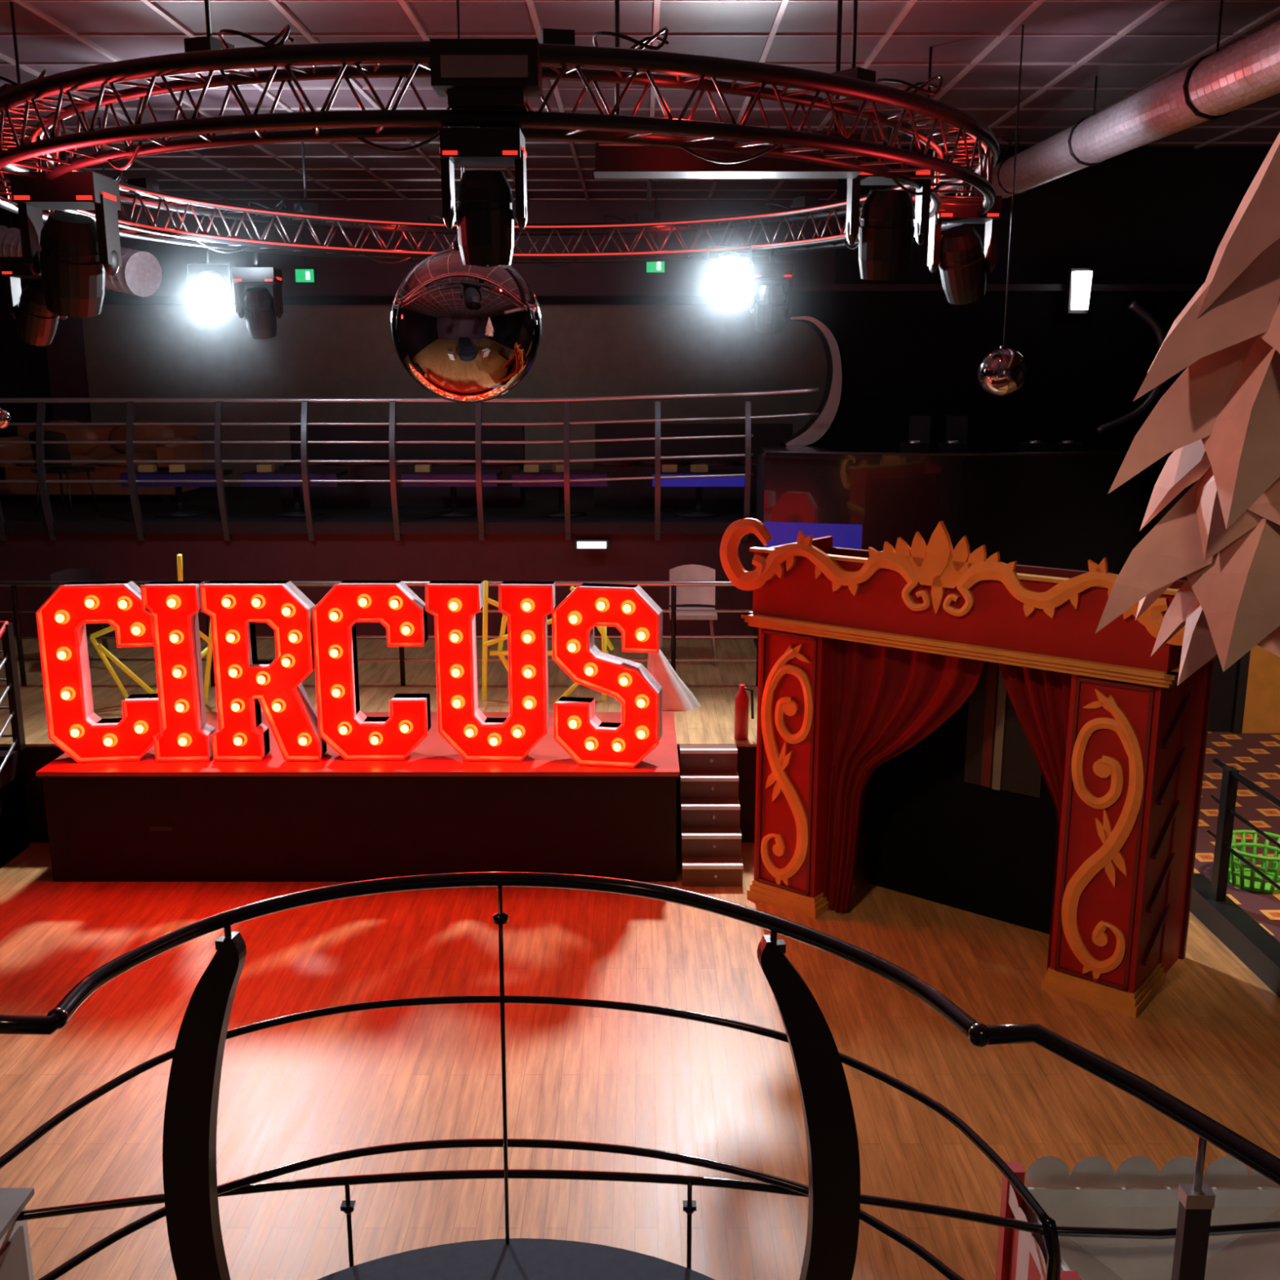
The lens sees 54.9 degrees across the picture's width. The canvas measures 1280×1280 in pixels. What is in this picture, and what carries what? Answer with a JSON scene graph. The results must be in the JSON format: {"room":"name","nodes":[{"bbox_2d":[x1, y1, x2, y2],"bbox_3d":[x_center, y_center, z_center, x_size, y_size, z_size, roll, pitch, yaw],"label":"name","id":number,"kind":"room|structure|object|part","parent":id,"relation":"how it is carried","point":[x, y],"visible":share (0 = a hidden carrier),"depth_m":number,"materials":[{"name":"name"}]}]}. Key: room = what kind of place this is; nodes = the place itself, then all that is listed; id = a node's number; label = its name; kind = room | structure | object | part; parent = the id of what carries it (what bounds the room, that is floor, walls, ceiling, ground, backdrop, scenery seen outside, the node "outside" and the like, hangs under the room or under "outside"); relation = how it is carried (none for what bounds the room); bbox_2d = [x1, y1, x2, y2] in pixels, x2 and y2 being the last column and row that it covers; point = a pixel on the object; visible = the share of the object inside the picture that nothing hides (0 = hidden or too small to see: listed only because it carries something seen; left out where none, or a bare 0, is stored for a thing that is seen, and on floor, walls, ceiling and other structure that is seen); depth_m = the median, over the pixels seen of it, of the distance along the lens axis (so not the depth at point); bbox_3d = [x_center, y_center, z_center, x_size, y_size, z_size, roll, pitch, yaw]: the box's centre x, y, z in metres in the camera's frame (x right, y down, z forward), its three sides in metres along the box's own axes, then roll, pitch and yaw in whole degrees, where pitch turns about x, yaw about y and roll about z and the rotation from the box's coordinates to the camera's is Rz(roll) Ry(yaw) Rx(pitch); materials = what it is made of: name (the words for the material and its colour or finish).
{"room":"entertainment venue","nodes":[
{"label":"entertainment venue","id":0,"kind":"room"},
{"bbox_2d":[0,191,53,497],"bbox_3d":[-7.550,-0.789,6.478,0.100,5.450,19.000,0,12,0],"label":"wall","id":1,"kind":"structure","parent":0,"point":[24,366],"depth_m":14.83,"materials":[{"name":"paint"}]},
{"bbox_2d":[0,639,757,842],"bbox_3d":[-1.450,0.736,10.584,12.100,0.760,3.600,0,12,0],"label":"floor","id":2,"kind":"structure","parent":0,"point":[716,689],"depth_m":10.31,"materials":[{"name":"brown wood"}]},
{"bbox_2d":[50,568,110,662],"bbox_3d":[-5.010,-0.185,11.025,0.444,0.862,0.470,-5,13,-22],"label":"banquet chair","id":3,"kind":"object","parent":2,"relation":"on","point":[72,574],"visible":0.22,"depth_m":11.13,"materials":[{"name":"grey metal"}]},
{"bbox_2d":[88,553,212,708],"bbox_3d":[-3.753,0.034,9.643,1.035,1.444,0.188,0,12,0],"label":"frame","id":4,"kind":"object","parent":2,"relation":"on","point":[101,650],"visible":0.28,"depth_m":9.64,"materials":[{"name":"yellow paint"}]},
{"bbox_2d":[0,581,759,686],"bbox_3d":[-2.200,-0.052,10.315,10.400,0.892,0.044,0,12,0],"label":"railing","id":5,"kind":"object","parent":2,"relation":"on","point":[13,584],"visible":0.25,"depth_m":10.28,"materials":[{"name":"silver metal"}]},
{"bbox_2d":[481,580,614,702],"bbox_3d":[-0.745,0.099,9.810,1.080,1.177,0.189,0,12,0],"label":"frame","id":6,"kind":"object","parent":2,"relation":"on","point":[602,629],"visible":0.54,"depth_m":9.75,"materials":[{"name":"yellow paint"}]},
{"bbox_2d":[646,648,701,711],"bbox_3d":[0.250,0.273,9.684,0.468,0.520,0.267,0,12,0],"label":"sheet","id":7,"kind":"object","parent":2,"relation":"on","point":[676,695],"visible":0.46,"depth_m":9.62,"materials":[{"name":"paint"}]},
{"bbox_2d":[667,564,717,666],"bbox_3d":[0.480,-0.227,11.223,0.444,0.862,0.470,0,12,0],"label":"banquet chair","id":8,"kind":"object","parent":2,"relation":"on","point":[705,595],"visible":0.74,"depth_m":11.34,"materials":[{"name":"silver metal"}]},
{"bbox_2d":[733,684,754,740],"bbox_3d":[0.741,0.517,8.823,0.128,0.400,0.099,7,14,29],"label":"fire extinguisher","id":9,"kind":"object","parent":2,"relation":"on","point":[741,700],"visible":1,"depth_m":8.80,"materials":[{"name":"red paint"}]},
{"bbox_2d":[753,268,1202,647],"bbox_3d":[3.258,-1.647,11.481,4.283,3.528,1.655,0,12,0],"label":"wall","id":10,"kind":"structure","parent":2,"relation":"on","point":[905,438],"depth_m":11.63,"materials":[{"name":"black paint"}]},
{"bbox_2d":[1064,268,1093,314],"bbox_3d":[4.074,-3.232,11.412,0.180,0.400,0.230,0,12,0],"label":"hanging lamp","id":11,"kind":"object","parent":10,"relation":"attached to","point":[1077,287],"depth_m":11.35,"materials":[{"name":"paint"}]},
{"bbox_2d":[40,200,837,486],"bbox_3d":[-0.650,-2.764,15.770,13.700,5.450,0.200,0,12,0],"label":"wall","id":12,"kind":"structure","parent":0,"point":[609,329],"depth_m":15.52,"materials":[{"name":"grey paint"}]},
{"bbox_2d":[0,486,1155,639],"bbox_3d":[-0.650,-0.620,14.145,13.700,1.930,4.070,0,12,0],"label":"wall","id":13,"kind":"structure","parent":0,"point":[350,543],"depth_m":12.11,"materials":[{"name":"red paint"}]},
{"bbox_2d":[28,430,98,516],"bbox_3d":[-5.906,-1.715,12.594,0.444,0.862,0.470,3,12,14],"label":"banquet chair","id":14,"kind":"object","parent":13,"relation":"on","point":[51,451],"visible":0.76,"depth_m":12.39,"materials":[{"name":"grey metal"}]},
{"bbox_2d":[0,419,203,502],"bbox_3d":[-6.200,-2.057,14.103,2.100,0.900,0.895,0,12,0],"label":"leather sofa","id":15,"kind":"object","parent":13,"relation":"on","point":[8,471],"visible":0.49,"depth_m":13.89,"materials":[{"name":"leather"}]},
{"bbox_2d":[120,464,231,517],"bbox_3d":[-4.700,-1.528,12.552,0.950,0.510,0.510,0,12,0],"label":"table","id":16,"kind":"object","parent":13,"relation":"on","point":[144,472],"visible":0.96,"depth_m":12.33,"materials":[{"name":"paint"}]},
{"bbox_2d":[240,464,347,517],"bbox_3d":[-3.500,-1.528,12.552,0.950,0.510,0.510,0,12,0],"label":"table","id":17,"kind":"object","parent":13,"relation":"on","point":[264,472],"visible":0.89,"depth_m":12.29,"materials":[{"name":"paint"}]},
{"bbox_2d":[278,425,525,506],"bbox_3d":[-2.610,-1.939,13.620,2.620,0.870,0.650,0,12,0],"label":"bench","id":18,"kind":"object","parent":13,"relation":"on","point":[345,494],"visible":0.71,"depth_m":13.49,"materials":[{"name":"leather"}]},
{"bbox_2d":[0,386,819,540],"bbox_3d":[-2.856,-1.676,11.818,9.089,1.465,0.263,0,12,0],"label":"railing","id":19,"kind":"object","parent":13,"relation":"on","point":[40,423],"visible":1,"depth_m":11.76,"materials":[{"name":"silver metal"}]},
{"bbox_2d":[401,464,502,517],"bbox_3d":[-1.900,-1.528,12.552,0.950,0.510,0.510,0,12,0],"label":"table","id":20,"kind":"object","parent":13,"relation":"on","point":[421,472],"visible":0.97,"depth_m":12.29,"materials":[{"name":"paint"}]},
{"bbox_2d":[511,464,608,517],"bbox_3d":[-0.800,-1.528,12.552,0.950,0.510,0.510,0,12,0],"label":"table","id":21,"kind":"object","parent":13,"relation":"on","point":[531,472],"visible":0.88,"depth_m":12.29,"materials":[{"name":"paint"}]},
{"bbox_2d":[573,538,609,550],"bbox_3d":[-0.468,-0.926,11.964,0.340,0.100,0.070,0,12,0],"label":"lamp","id":22,"kind":"object","parent":13,"relation":"attached to","point":[579,544],"visible":1,"depth_m":11.93,"materials":[{"name":"paint"}]},
{"bbox_2d":[592,423,792,506],"bbox_3d":[0.590,-1.939,13.620,2.220,0.870,0.650,0,12,0],"label":"bench","id":23,"kind":"object","parent":13,"relation":"on","point":[620,493],"visible":0.59,"depth_m":13.71,"materials":[{"name":"leather"}]},
{"bbox_2d":[652,464,744,517],"bbox_3d":[0.600,-1.528,12.552,0.950,0.510,0.510,0,12,0],"label":"table","id":24,"kind":"object","parent":13,"relation":"on","point":[667,469],"visible":0.89,"depth_m":12.33,"materials":[{"name":"paint"}]},
{"bbox_2d":[0,842,1279,1279],"bbox_3d":[-0.650,1.925,7.054,13.700,0.100,19.000,0,12,0],"label":"floor","id":25,"kind":"structure","parent":0,"point":[1209,1037],"depth_m":6.03,"materials":[{"name":"brown wood"}]},
{"bbox_2d":[0,750,30,868],"bbox_3d":[-5.150,1.266,8.187,1.500,0.720,1.290,0,12,0],"label":"steps","id":26,"kind":"structure","parent":25,"relation":"on","point":[14,829],"depth_m":8.64,"materials":[{"name":"brown wood"}]},
{"bbox_2d":[0,621,26,772],"bbox_3d":[-5.235,0.807,8.059,1.930,1.670,1.310,0,12,0],"label":"stair railing","id":27,"kind":"object","parent":26,"relation":"attached to","point":[6,633],"visible":1,"depth_m":8.52,"materials":[{"name":"silver metal"}]},
{"bbox_2d":[0,1187,34,1279],"bbox_3d":[-2.040,2.126,3.468,0.560,1.000,0.440,0,12,0],"label":"base cabinet","id":28,"kind":"object","parent":25,"relation":"on","point":[15,1261],"visible":1,"depth_m":3.51,"materials":[{"name":"white paint"}]},
{"bbox_2d":[35,711,679,881],"bbox_3d":[-1.850,1.090,8.881,4.220,0.775,1.480,0,12,0],"label":"stage platform","id":29,"kind":"object","parent":25,"relation":"on","point":[432,811],"visible":0.82,"depth_m":8.18,"materials":[{"name":"black wood"}]},
{"bbox_2d":[35,580,662,768],"bbox_3d":[-1.902,0.215,8.227,4.102,1.204,0.363,0,12,2],"label":"sign","id":30,"kind":"object","parent":29,"relation":"on","point":[163,615],"visible":1,"depth_m":8.21,"materials":[{"name":"red plastic"}]},
{"bbox_2d":[316,1238,715,1279],"bbox_3d":[-0.360,2.825,0.800,2.080,0.740,6.190,0,12,0],"label":"platform","id":31,"kind":"object","parent":25,"relation":"on","point":[521,1259],"visible":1,"depth_m":3.64,"materials":[{"name":"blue carpet"}]},
{"bbox_2d":[0,871,1279,1279],"bbox_3d":[-0.019,1.745,3.078,4.156,1.946,1.420,1,12,7],"label":"balustrade","id":32,"kind":"object","parent":25,"relation":"on","point":[192,1192],"visible":1,"depth_m":3.37,"materials":[{"name":"black metal"}]},
{"bbox_2d":[679,744,742,886],"bbox_3d":[0.480,1.188,8.447,0.400,0.763,0.750,0,12,0],"label":"steps","id":33,"kind":"structure","parent":25,"relation":"on","point":[710,837],"depth_m":8.39,"materials":[{"name":"brown wood"}]},
{"bbox_2d":[720,518,1217,1017],"bbox_3d":[1.926,0.520,7.316,2.919,2.540,0.970,9,15,38],"label":"booth","id":34,"kind":"object","parent":25,"relation":"on","point":[961,731],"visible":0.96,"depth_m":7.11,"materials":[{"name":"red paint"}]},
{"bbox_2d":[995,1155,1279,1279],"bbox_3d":[1.548,2.106,3.561,0.895,1.000,0.550,0,12,0],"label":"stand","id":35,"kind":"object","parent":25,"relation":"on","point":[1137,1197],"visible":0.8,"depth_m":3.68,"materials":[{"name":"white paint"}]},
{"bbox_2d":[1190,758,1279,998],"bbox_3d":[3.560,1.563,6.109,0.160,1.002,3.700,0,12,0],"label":"guard rail","id":36,"kind":"object","parent":25,"relation":"on","point":[1256,948],"visible":0.94,"depth_m":7.39,"materials":[{"name":"black metal"}]},
{"bbox_2d":[0,1,1279,198],"bbox_3d":[-0.650,-3.503,5.901,13.700,0.100,19.000,0,12,0],"label":"ceiling","id":37,"kind":"structure","parent":0,"point":[82,17],"depth_m":8.35,"materials":[{"name":"tile"}]},
{"bbox_2d":[0,408,11,428],"bbox_3d":[-3.835,-2.465,7.144,0.120,2.449,0.120,0,12,0],"label":"ball","id":38,"kind":"object","parent":37,"relation":"hanging from","point":[5,417],"visible":1,"depth_m":7.36,"materials":[{"name":"silver metal"}]},
{"bbox_2d":[0,117,161,297],"bbox_3d":[-5.368,-3.784,11.003,2.700,1.474,0.378,7,14,29],"label":"stage light","id":39,"kind":"object","parent":37,"relation":"hanging from","point":[140,274],"visible":0.21,"depth_m":10.51,"materials":[{"name":"metal"}]},
{"bbox_2d":[293,195,316,284],"bbox_3d":[-4.075,-4.839,14.912,0.260,1.034,0.066,0,12,0],"label":"exit sign","id":40,"kind":"object","parent":37,"relation":"hanging from","point":[302,275],"visible":1,"depth_m":14.97,"materials":[{"name":"paint"}]},
{"bbox_2d":[390,0,542,403],"bbox_3d":[-0.817,-2.242,5.658,0.710,2.267,0.710,0,12,0],"label":"ball","id":41,"kind":"object","parent":37,"relation":"hanging from","point":[464,334],"visible":0.86,"depth_m":5.56,"materials":[{"name":"silver metal"}]},
{"bbox_2d":[0,0,1013,339],"bbox_3d":[-1.376,-2.502,7.935,7.580,2.705,6.237,0,12,0],"label":"lighting truss","id":42,"kind":"object","parent":37,"relation":"hanging from","point":[486,82],"depth_m":5.67,"materials":[{"name":"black metal"}]},
{"bbox_2d":[0,257,67,346],"bbox_3d":[-3.442,-1.983,7.055,0.313,0.586,0.281,0,12,0],"label":"moving-head light","id":43,"kind":"object","parent":42,"relation":"hanging from","point":[37,326],"visible":0.67,"depth_m":6.99,"materials":[{"name":"black metal"}]},
{"bbox_3d":[-3.046,-2.179,6.603,0.470,0.880,0.389,0,12,0],"label":"moving-head light","id":44,"kind":"part","parent":42,"relation":"part of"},
{"bbox_3d":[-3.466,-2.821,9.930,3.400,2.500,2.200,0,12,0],"label":"stage flood light","id":45,"kind":"part","parent":42,"relation":"part of","materials":[{"name":"white"}]},
{"bbox_3d":[-2.985,-2.690,9.661,0.348,0.651,0.291,0,12,0],"label":"moving-head light","id":46,"kind":"part","parent":42,"relation":"part of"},
{"bbox_3d":[-0.640,-1.867,5.073,0.348,0.639,0.251,0,12,0],"label":"moving-head light","id":47,"kind":"part","parent":42,"relation":"part of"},
{"bbox_3d":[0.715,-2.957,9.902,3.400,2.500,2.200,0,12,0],"label":"stage flood light","id":48,"kind":"part","parent":42,"relation":"part of","materials":[{"name":"white"}]},
{"bbox_3d":[1.044,-2.780,9.841,0.348,0.646,0.267,0,12,0],"label":"moving-head light","id":49,"kind":"part","parent":42,"relation":"part of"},
{"bbox_3d":[1.338,-2.353,6.660,0.435,0.803,0.322,0,12,0],"label":"moving-head light","id":50,"kind":"part","parent":42,"relation":"part of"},
{"bbox_3d":[2.054,-2.542,7.860,0.418,0.784,0.376,0,12,0],"label":"moving-head light","id":51,"kind":"part","parent":42,"relation":"part of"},
{"bbox_2d":[0,0,1279,201],"bbox_3d":[-0.650,-3.443,5.903,13.700,0.020,18.980,0,12,0],"label":"grid","id":52,"kind":"object","parent":37,"relation":"attached to","point":[70,33],"visible":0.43,"depth_m":9.27,"materials":[{"name":"metal"}]},
{"bbox_2d":[644,195,666,275],"bbox_3d":[0.189,-4.895,14.900,0.260,0.920,0.066,0,12,0],"label":"exit sign","id":53,"kind":"object","parent":37,"relation":"hanging from","point":[659,268],"visible":0.61,"depth_m":14.95,"materials":[{"name":"paint"}]},
{"bbox_2d":[593,0,863,178],"bbox_3d":[0.437,-2.769,6.159,1.340,0.846,0.220,0,12,0],"label":"light bar","id":54,"kind":"object","parent":37,"relation":"hanging from","point":[612,161],"visible":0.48,"depth_m":6.14,"materials":[{"name":"black metal"}]},
{"bbox_2d":[977,24,1027,396],"bbox_3d":[2.385,-2.718,7.908,0.316,2.271,0.316,0,12,0],"label":"ball","id":55,"kind":"object","parent":37,"relation":"hanging from","point":[1002,371],"visible":1,"depth_m":7.99,"materials":[{"name":"silver metal"}]},
{"bbox_2d":[986,0,1279,198],"bbox_3d":[3.284,-3.501,8.196,0.360,0.859,8.934,1,12,3],"label":"ventilation duct","id":56,"kind":"object","parent":37,"relation":"hanging from","point":[1246,72],"visible":0.92,"depth_m":7.42,"materials":[{"name":"metal"}]},
{"bbox_2d":[1095,132,1279,685],"bbox_3d":[1.663,-1.280,2.823,0.909,2.970,0.933,-5,13,-23],"label":"tree","id":57,"kind":"object","parent":37,"relation":"hanging from","point":[1220,419],"visible":1,"depth_m":2.89,"materials":[{"name":"pink paper"}]},
{"bbox_2d":[834,146,1271,516],"bbox_3d":[4.050,-2.972,12.107,4.300,3.520,0.080,0,12,0],"label":"wall","id":58,"kind":"structure","parent":0,"point":[1142,215],"depth_m":11.84,"materials":[{"name":"paint"}]},
{"bbox_2d":[1154,450,1237,732],"bbox_3d":[5.400,-0.516,11.085,1.600,3.000,0.100,0,12,0],"label":"wall","id":59,"kind":"structure","parent":0,"point":[1224,682],"depth_m":11.24,"materials":[{"name":"paint"}]},
{"bbox_2d":[1230,644,1279,733],"bbox_3d":[5.805,-0.210,11.040,0.770,2.180,0.105,0,12,0],"label":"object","id":60,"kind":"structure","parent":59,"relation":"in","point":[1256,699],"depth_m":11.20,"materials":[{"name":"orange wood"}]},
{"bbox_2d":[1193,732,1279,942],"bbox_3d":[4.925,1.672,7.716,2.550,0.120,7.400,0,12,0],"label":"floor","id":61,"kind":"structure","parent":0,"point":[1256,756],"depth_m":9.39,"materials":[{"name":"carpet"}]},
{"bbox_2d":[1227,830,1279,894],"bbox_3d":[3.981,1.433,7.921,0.506,0.269,0.506,0,12,0],"label":"basket","id":62,"kind":"object","parent":61,"relation":"on","point":[1244,877],"visible":0.66,"depth_m":7.86,"materials":[{"name":"plastic"}]}
]}

